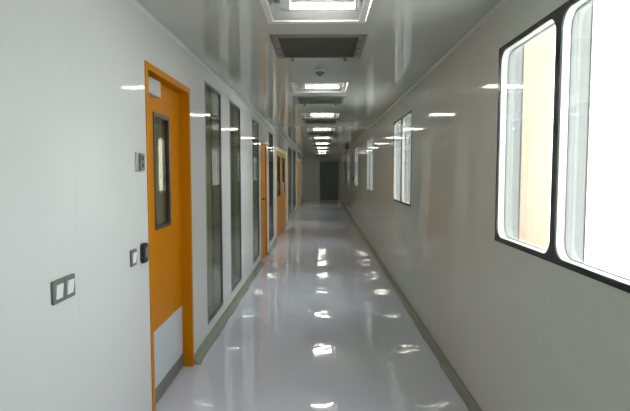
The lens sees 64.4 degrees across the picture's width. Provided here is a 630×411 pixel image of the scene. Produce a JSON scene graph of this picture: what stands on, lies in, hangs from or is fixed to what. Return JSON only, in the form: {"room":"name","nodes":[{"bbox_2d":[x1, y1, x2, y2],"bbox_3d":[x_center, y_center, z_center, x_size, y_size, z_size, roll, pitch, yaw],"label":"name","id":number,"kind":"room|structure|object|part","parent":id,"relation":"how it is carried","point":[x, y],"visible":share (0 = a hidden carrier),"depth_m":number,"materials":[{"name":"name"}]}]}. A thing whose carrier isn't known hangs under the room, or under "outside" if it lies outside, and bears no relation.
{"room":"laboratory corridor","nodes":[
{"label":"laboratory corridor","id":0,"kind":"room"},
{"bbox_2d":[140,242,148,262],"bbox_3d":[-0.947,0.263,2.779,0.024,0.112,0.080,0,4,1],"label":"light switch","id":1,"kind":"object","parent":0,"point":[144,253],"depth_m":2.75,"materials":[{"name":"black plastic"}]},
{"bbox_2d":[0,0,302,410],"bbox_3d":[-0.882,-0.485,11.707,0.100,2.400,29.800,0,4,1],"label":"wall","id":2,"kind":"structure","parent":0,"point":[73,199],"depth_m":2.15,"materials":[{"name":"white paint"}]},
{"bbox_2d":[51,278,64,305],"bbox_3d":[-0.964,0.323,1.880,0.016,0.089,0.081,0,4,1],"label":"light switch","id":3,"kind":"object","parent":2,"relation":"attached to","point":[57,286],"visible":1,"depth_m":1.86,"materials":[{"name":"grey plastic"}]},
{"bbox_2d":[63,273,74,299],"bbox_3d":[-0.963,0.318,1.963,0.016,0.089,0.081,0,4,1],"label":"light switch","id":4,"kind":"object","parent":2,"relation":"attached to","point":[69,280],"visible":0.98,"depth_m":1.95,"materials":[{"name":"grey plastic"}]},
{"bbox_2d":[130,249,136,266],"bbox_3d":[-0.953,0.275,2.633,0.016,0.088,0.076,0,4,1],"label":"light switch","id":5,"kind":"object","parent":2,"relation":"attached to","point":[133,253],"visible":1,"depth_m":2.62,"materials":[{"name":"grey plastic"}]},
{"bbox_2d":[135,152,144,171],"bbox_3d":[-0.950,-0.237,2.722,0.020,0.108,0.115,0,4,1],"label":"keypad","id":6,"kind":"object","parent":2,"relation":"attached to","point":[139,156],"visible":1,"depth_m":2.70,"materials":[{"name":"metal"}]},
{"bbox_2d":[144,60,193,410],"bbox_3d":[-1.003,0.210,3.348,0.116,2.122,0.945,0,4,1],"label":"door","id":7,"kind":"structure","parent":2,"relation":"in","point":[167,99],"depth_m":3.49,"materials":[{"name":"orange wood"}]},
{"bbox_3d":[-1.023,-0.226,3.322,0.026,0.749,0.324,0,4,1],"label":"vision panel frame","id":8,"kind":"part","parent":7,"relation":"part of","materials":[{"name":"grey metal"}]},
{"bbox_3d":[-1.015,0.969,3.399,0.002,0.370,0.815,0,4,1],"label":"kick plate","id":9,"kind":"part","parent":7,"relation":"part of","materials":[{"name":"metal"}]},
{"bbox_2d":[204,81,222,324],"bbox_3d":[-0.983,-0.029,4.643,0.106,2.109,0.672,0,4,1],"label":"window","id":10,"kind":"structure","parent":2,"relation":"in","point":[208,85],"depth_m":4.94,"materials":[{"name":"grey metal"}]},
{"bbox_3d":[-1.024,-0.029,4.643,0.023,2.097,0.660,0,4,1],"label":"frame","id":11,"kind":"part","parent":10,"relation":"part of","materials":[{"name":"grey metal"}]},
{"bbox_2d":[130,0,302,154],"bbox_3d":[-0.825,-1.674,11.627,0.016,0.016,29.800,0,4,1],"label":"trim","id":12,"kind":"structure","parent":2,"relation":"attached to","point":[135,2],"depth_m":3.70,"materials":[{"name":"grey"}]},
{"bbox_2d":[194,259,264,364],"bbox_3d":[-0.882,1.058,6.074,0.062,0.068,4.385,0,4,1],"label":"baseboard","id":13,"kind":"structure","parent":2,"relation":"attached to","point":[215,332],"depth_m":4.94,"materials":[{"name":"green paint"}]},
{"bbox_2d":[229,100,241,292],"bbox_3d":[-0.966,-0.106,5.795,0.106,2.109,0.702,0,4,1],"label":"window","id":14,"kind":"structure","parent":2,"relation":"in","point":[230,102],"depth_m":6.11,"materials":[{"name":"grey metal"}]},
{"bbox_3d":[-1.008,-0.106,5.796,0.023,2.097,0.690,0,4,1],"label":"frame","id":15,"kind":"part","parent":14,"relation":"part of","materials":[{"name":"grey metal"}]},
{"bbox_2d":[252,118,259,263],"bbox_3d":[-0.941,-0.222,7.546,0.106,2.109,0.712,0,4,1],"label":"window","id":16,"kind":"structure","parent":2,"relation":"in","point":[254,120],"depth_m":7.86,"materials":[{"name":"grey metal"}]},
{"bbox_3d":[-0.983,-0.222,7.546,0.023,2.097,0.700,0,4,1],"label":"frame","id":17,"kind":"part","parent":16,"relation":"part of","materials":[{"name":"grey metal"}]},
{"bbox_2d":[261,141,266,259],"bbox_3d":[-0.906,-0.079,8.592,0.154,2.002,0.790,0,4,1],"label":"door","id":18,"kind":"structure","parent":2,"relation":"in","point":[263,145],"depth_m":8.63,"materials":[{"name":"orange wood"}]},
{"bbox_2d":[269,131,273,242],"bbox_3d":[-0.909,-0.372,9.801,0.106,2.109,0.832,0,4,1],"label":"window","id":19,"kind":"structure","parent":2,"relation":"in","point":[271,212],"depth_m":9.90,"materials":[{"name":"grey glass"}]},
{"bbox_2d":[267,239,277,254],"bbox_3d":[-0.828,0.801,9.943,0.062,0.068,1.790,0,4,1],"label":"baseboard","id":20,"kind":"structure","parent":2,"relation":"attached to","point":[271,248],"depth_m":9.73,"materials":[{"name":"green paint"}]},
{"bbox_2d":[275,146,286,239],"bbox_3d":[-0.852,-0.354,12.367,0.155,2.052,3.200,0,4,1],"label":"door","id":21,"kind":"structure","parent":2,"relation":"in","point":[281,162],"depth_m":12.25,"materials":[{"name":"orange wood"}]},
{"bbox_3d":[-0.853,-0.682,11.589,0.026,0.934,0.744,0,4,1],"label":"vision panel frame","id":22,"kind":"part","parent":21,"relation":"part of","materials":[{"name":"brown metal"}]},
{"bbox_3d":[-0.857,-0.682,11.589,0.006,0.886,0.696,0,4,1],"label":"vision panel","id":23,"kind":"part","parent":21,"relation":"part of","materials":[{"name":"clear glass"}]},
{"bbox_3d":[-0.832,-0.782,13.095,0.026,0.934,0.744,0,4,1],"label":"vision panel frame","id":24,"kind":"part","parent":21,"relation":"part of","materials":[{"name":"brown metal"}]},
{"bbox_2d":[288,146,290,216],"bbox_3d":[-0.830,-0.747,15.448,0.106,2.109,1.512,0,4,1],"label":"window","id":25,"kind":"structure","parent":2,"relation":"in","point":[289,148],"depth_m":15.38,"materials":[{"name":"grey glass"}]},
{"bbox_2d":[287,209,297,225],"bbox_3d":[-0.727,0.332,16.996,0.063,0.068,5.950,0,4,1],"label":"baseboard","id":26,"kind":"structure","parent":2,"relation":"attached to","point":[296,210],"depth_m":16.14,"materials":[{"name":"green paint"}]},
{"bbox_2d":[293,150,295,210],"bbox_3d":[-0.793,-0.916,17.992,0.106,2.109,1.612,0,4,1],"label":"window","id":27,"kind":"structure","parent":2,"relation":"in","point":[294,152],"depth_m":18.17,"materials":[{"name":"grey glass"}]},
{"bbox_3d":[-0.750,-0.916,17.991,0.006,2.065,1.568,0,4,1],"label":"pane","id":28,"kind":"part","parent":27,"relation":"part of","materials":[{"name":"clear glass"}]},
{"bbox_2d":[297,158,300,207],"bbox_3d":[-0.721,-0.967,21.596,0.155,2.052,3.400,0,4,1],"label":"door","id":29,"kind":"structure","parent":2,"relation":"in","point":[298,160],"depth_m":21.44,"materials":[{"name":"orange wood"}]},
{"bbox_2d":[155,125,231,224],"bbox_3d":[-3.755,-0.727,13.837,0.100,2.600,24.400,0,4,1],"label":"wall","id":30,"kind":"structure","parent":0,"point":[158,129],"depth_m":12.14,"materials":[{"name":"grey"}]},
{"bbox_2d":[155,200,468,410],"bbox_3d":[-1.272,0.762,11.796,4.925,0.100,30.000,0,4,1],"label":"floor","id":31,"kind":"structure","parent":0,"point":[320,326],"depth_m":4.39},
{"bbox_2d":[137,0,500,154],"bbox_3d":[0.129,-1.721,11.611,2.123,0.080,30.000,0,4,1],"label":"ceiling","id":32,"kind":"structure","parent":0,"point":[405,39],"depth_m":3.77,"materials":[{"name":"white paint"}]},
{"bbox_2d":[260,0,370,23],"bbox_3d":[0.003,-1.129,2.721,0.584,0.104,0.624,0,4,1],"label":"ceiling light","id":33,"kind":"object","parent":32,"relation":"attached to","point":[283,11],"visible":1,"depth_m":2.97,"materials":[{"name":"grey plastic"}]},
{"bbox_2d":[269,34,366,61],"bbox_3d":[0.026,-1.133,3.624,0.646,0.036,0.642,0,4,1],"label":"ceiling vent","id":34,"kind":"object","parent":32,"relation":"in","point":[344,46],"visible":1,"depth_m":3.54,"materials":[{"name":"grey metal"}]},
{"bbox_3d":[0.026,-1.144,3.614,0.540,0.010,0.574,0,4,1],"label":"perforated plate","id":35,"kind":"part","parent":34,"relation":"part of","materials":[{"name":"grey metal"}]},
{"bbox_2d":[290,82,346,92],"bbox_3d":[0.041,-1.305,5.375,0.584,0.104,0.624,0,4,1],"label":"ceiling light","id":36,"kind":"object","parent":32,"relation":"attached to","point":[315,87],"visible":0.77,"depth_m":5.53,"materials":[{"name":"grey plastic"}]},
{"bbox_2d":[293,96,346,105],"bbox_3d":[0.063,-1.308,6.268,0.646,0.036,0.642,0,4,1],"label":"ceiling vent","id":37,"kind":"object","parent":32,"relation":"in","point":[304,100],"visible":1,"depth_m":6.17,"materials":[{"name":"grey metal"}]},
{"bbox_3d":[0.063,-1.319,6.258,0.540,0.010,0.574,0,4,1],"label":"perforated plate","id":38,"kind":"part","parent":37,"relation":"part of","materials":[{"name":"grey metal"}]},
{"bbox_2d":[301,113,338,117],"bbox_3d":[0.078,-1.481,8.029,0.584,0.104,0.624,0,4,1],"label":"ceiling light","id":39,"kind":"object","parent":32,"relation":"attached to","point":[304,115],"visible":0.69,"depth_m":8.03,"materials":[{"name":"grey plastic"}]},
{"bbox_2d":[306,128,333,130],"bbox_3d":[0.116,-1.658,10.683,0.584,0.104,0.624,0,4,1],"label":"ceiling light","id":40,"kind":"object","parent":32,"relation":"attached to","point":[308,129],"visible":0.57,"depth_m":10.47,"materials":[{"name":"grey plastic"}]},
{"bbox_2d":[314,69,325,75],"bbox_3d":[0.044,-1.179,4.452,0.104,0.054,0.104,0,4,1],"label":"smoke detector","id":41,"kind":"object","parent":32,"relation":"attached to","point":[319,72],"visible":1,"depth_m":4.42,"materials":[{"name":"white plastic"}]},
{"bbox_2d":[302,119,338,124],"bbox_3d":[0.101,-1.484,8.912,0.646,0.036,0.642,0,4,1],"label":"ceiling vent","id":42,"kind":"object","parent":32,"relation":"in","point":[305,121],"visible":1,"depth_m":8.85,"materials":[{"name":"grey metal"}]},
{"bbox_3d":[0.101,-1.495,8.902,0.540,0.010,0.574,0,4,1],"label":"perforated plate","id":43,"kind":"part","parent":42,"relation":"part of","materials":[{"name":"grey metal"}]},
{"bbox_2d":[307,132,334,134],"bbox_3d":[0.138,-1.659,11.556,0.646,0.036,0.642,0,4,1],"label":"ceiling vent","id":44,"kind":"object","parent":32,"relation":"in","point":[308,133],"visible":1,"depth_m":11.55,"materials":[{"name":"grey metal"}]},
{"bbox_3d":[0.138,-1.671,11.546,0.540,0.010,0.574,0,4,1],"label":"perforated plate","id":45,"kind":"part","parent":44,"relation":"part of","materials":[{"name":"grey metal"}]},
{"bbox_2d":[310,137,331,138],"bbox_3d":[0.153,-1.834,13.337,0.584,0.104,0.624,0,4,1],"label":"ceiling light","id":46,"kind":"object","parent":32,"relation":"attached to","point":[310,137],"visible":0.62,"depth_m":13.14,"materials":[{"name":"grey plastic"}]},
{"bbox_2d":[312,143,329,144],"bbox_3d":[0.191,-2.010,15.991,0.584,0.104,0.624,0,4,1],"label":"ceiling light","id":47,"kind":"object","parent":32,"relation":"attached to","point":[312,143],"visible":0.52,"depth_m":15.91,"materials":[{"name":"grey plastic"}]},
{"bbox_2d":[313,147,328,148],"bbox_3d":[0.229,-2.187,18.645,0.584,0.104,0.624,0,4,1],"label":"ceiling light","id":48,"kind":"object","parent":32,"relation":"attached to","point":[313,147],"visible":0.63,"depth_m":18.34,"materials":[{"name":"grey plastic"}]},
{"bbox_2d":[310,139,332,141],"bbox_3d":[0.175,-1.835,14.200,0.646,0.036,0.642,0,4,1],"label":"ceiling vent","id":49,"kind":"object","parent":32,"relation":"in","point":[328,140],"visible":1,"depth_m":14.13,"materials":[{"name":"grey metal"}]},
{"bbox_2d":[320,162,320,199],"bbox_3d":[0.342,-1.471,26.709,2.123,2.580,0.100,0,4,1],"label":"wall","id":50,"kind":"structure","parent":0,"point":[320,162],"depth_m":26.67,"materials":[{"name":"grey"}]},
{"bbox_2d":[303,155,339,199],"bbox_3d":[0.360,-1.475,26.608,1.963,2.400,0.100,0,4,1],"label":"wall","id":51,"kind":"structure","parent":0,"point":[311,163],"depth_m":26.55,"materials":[{"name":"white paint"}]},
{"bbox_2d":[321,162,338,199],"bbox_3d":[0.746,-1.303,26.592,1.000,2.060,0.145,0,4,1],"label":"door","id":52,"kind":"structure","parent":51,"relation":"in","point":[329,170],"depth_m":26.57,"materials":[{"name":"grey metal"}]},
{"bbox_2d":[340,0,629,410],"bbox_3d":[1.160,-0.483,11.678,0.060,2.400,29.800,0,4,1],"label":"wall","id":53,"kind":"structure","parent":0,"point":[522,331],"depth_m":3.05,"materials":[{"name":"white paint"}]},
{"bbox_2d":[343,157,344,180],"bbox_3d":[1.340,-1.620,22.192,0.127,1.168,1.385,0,4,1],"label":"window","id":54,"kind":"structure","parent":53,"relation":"in","point":[343,157],"depth_m":22.58,"materials":[{"name":"black glass"}]},
{"bbox_2d":[348,153,349,182],"bbox_3d":[1.283,-1.353,18.166,0.127,1.168,1.385,0,4,1],"label":"window","id":55,"kind":"structure","parent":53,"relation":"in","point":[349,153],"depth_m":17.66,"materials":[{"name":"black glass"}]},
{"bbox_2d":[354,148,357,185],"bbox_3d":[1.226,-1.085,14.141,0.127,1.168,1.385,0,4,1],"label":"window","id":56,"kind":"structure","parent":53,"relation":"in","point":[356,149],"depth_m":14.06,"materials":[{"name":"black glass"}]},
{"bbox_3d":[1.174,-1.109,14.486,0.002,1.014,0.660,0,4,1],"label":"pane","id":57,"kind":"part","parent":56,"relation":"part of","materials":[{"name":"clear glass"}]},
{"bbox_3d":[1.164,-1.063,13.797,0.002,1.014,0.660,0,4,1],"label":"pane","id":58,"kind":"part","parent":56,"relation":"part of","materials":[{"name":"clear glass"}]},
{"bbox_2d":[366,137,372,191],"bbox_3d":[1.169,-0.818,10.115,0.127,1.168,1.385,0,4,1],"label":"window","id":59,"kind":"structure","parent":53,"relation":"in","point":[369,183],"depth_m":10.07,"materials":[{"name":"clear glass"}]},
{"bbox_3d":[1.117,-0.841,10.460,0.002,1.014,0.660,0,4,1],"label":"pane","id":60,"kind":"part","parent":59,"relation":"part of","materials":[{"name":"clear glass"}]},
{"bbox_3d":[1.107,-0.795,9.771,0.002,1.014,0.660,0,4,1],"label":"pane","id":61,"kind":"part","parent":59,"relation":"part of","materials":[{"name":"clear glass"}]},
{"bbox_2d":[393,110,411,206],"bbox_3d":[1.112,-0.551,6.089,0.127,1.168,1.385,0,4,1],"label":"window","id":62,"kind":"structure","parent":53,"relation":"in","point":[402,127],"depth_m":6.08,"materials":[{"name":"clear glass"}]},
{"bbox_3d":[1.112,-0.574,6.434,0.022,1.026,0.672,0,4,1],"label":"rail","id":63,"kind":"part","parent":62,"relation":"part of","materials":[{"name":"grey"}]},
{"bbox_3d":[1.102,-0.528,5.745,0.022,1.026,0.672,0,4,1],"label":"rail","id":64,"kind":"part","parent":62,"relation":"part of","materials":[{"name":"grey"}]},
{"bbox_2d":[339,200,481,410],"bbox_3d":[1.103,0.686,11.757,0.055,0.056,29.800,0,4,1],"label":"baseboard","id":65,"kind":"structure","parent":53,"relation":"attached to","point":[457,383],"depth_m":4.34,"materials":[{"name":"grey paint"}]},
{"bbox_2d":[344,0,507,151],"bbox_3d":[1.122,-1.672,11.600,0.016,0.016,29.800,0,4,1],"label":"trim","id":66,"kind":"structure","parent":53,"relation":"attached to","point":[501,2],"depth_m":3.67,"materials":[{"name":"grey metal"}]},
{"bbox_2d":[494,0,629,292],"bbox_3d":[1.055,-0.283,2.063,0.127,1.168,1.385,0,4,1],"label":"window","id":67,"kind":"structure","parent":53,"relation":"in","point":[573,20],"depth_m":2.06,"materials":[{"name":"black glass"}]},
{"bbox_3d":[1.055,-0.306,2.408,0.022,1.026,0.672,0,4,1],"label":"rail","id":68,"kind":"part","parent":67,"relation":"part of","materials":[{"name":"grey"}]},
{"bbox_3d":[1.045,-0.261,1.719,0.022,1.026,0.672,0,4,1],"label":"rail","id":69,"kind":"part","parent":67,"relation":"part of","materials":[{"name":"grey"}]},
{"label":"outside","id":70,"kind":"structure","parent":0,"visible":0},
{"bbox_3d":[30.792,3.235,19.825,58.975,0.100,120.000,0,4,1],"label":"ground","id":71,"kind":"structure","parent":70,"visible":0},
{"bbox_2d":[519,0,629,278],"bbox_3d":[11.555,-5.032,42.451,6.500,13.400,51.600,0,4,1],"label":"building","id":72,"kind":"structure","parent":71,"relation":"on","point":[607,236],"depth_m":17.10,"materials":[{"name":"beige"}]}
]}

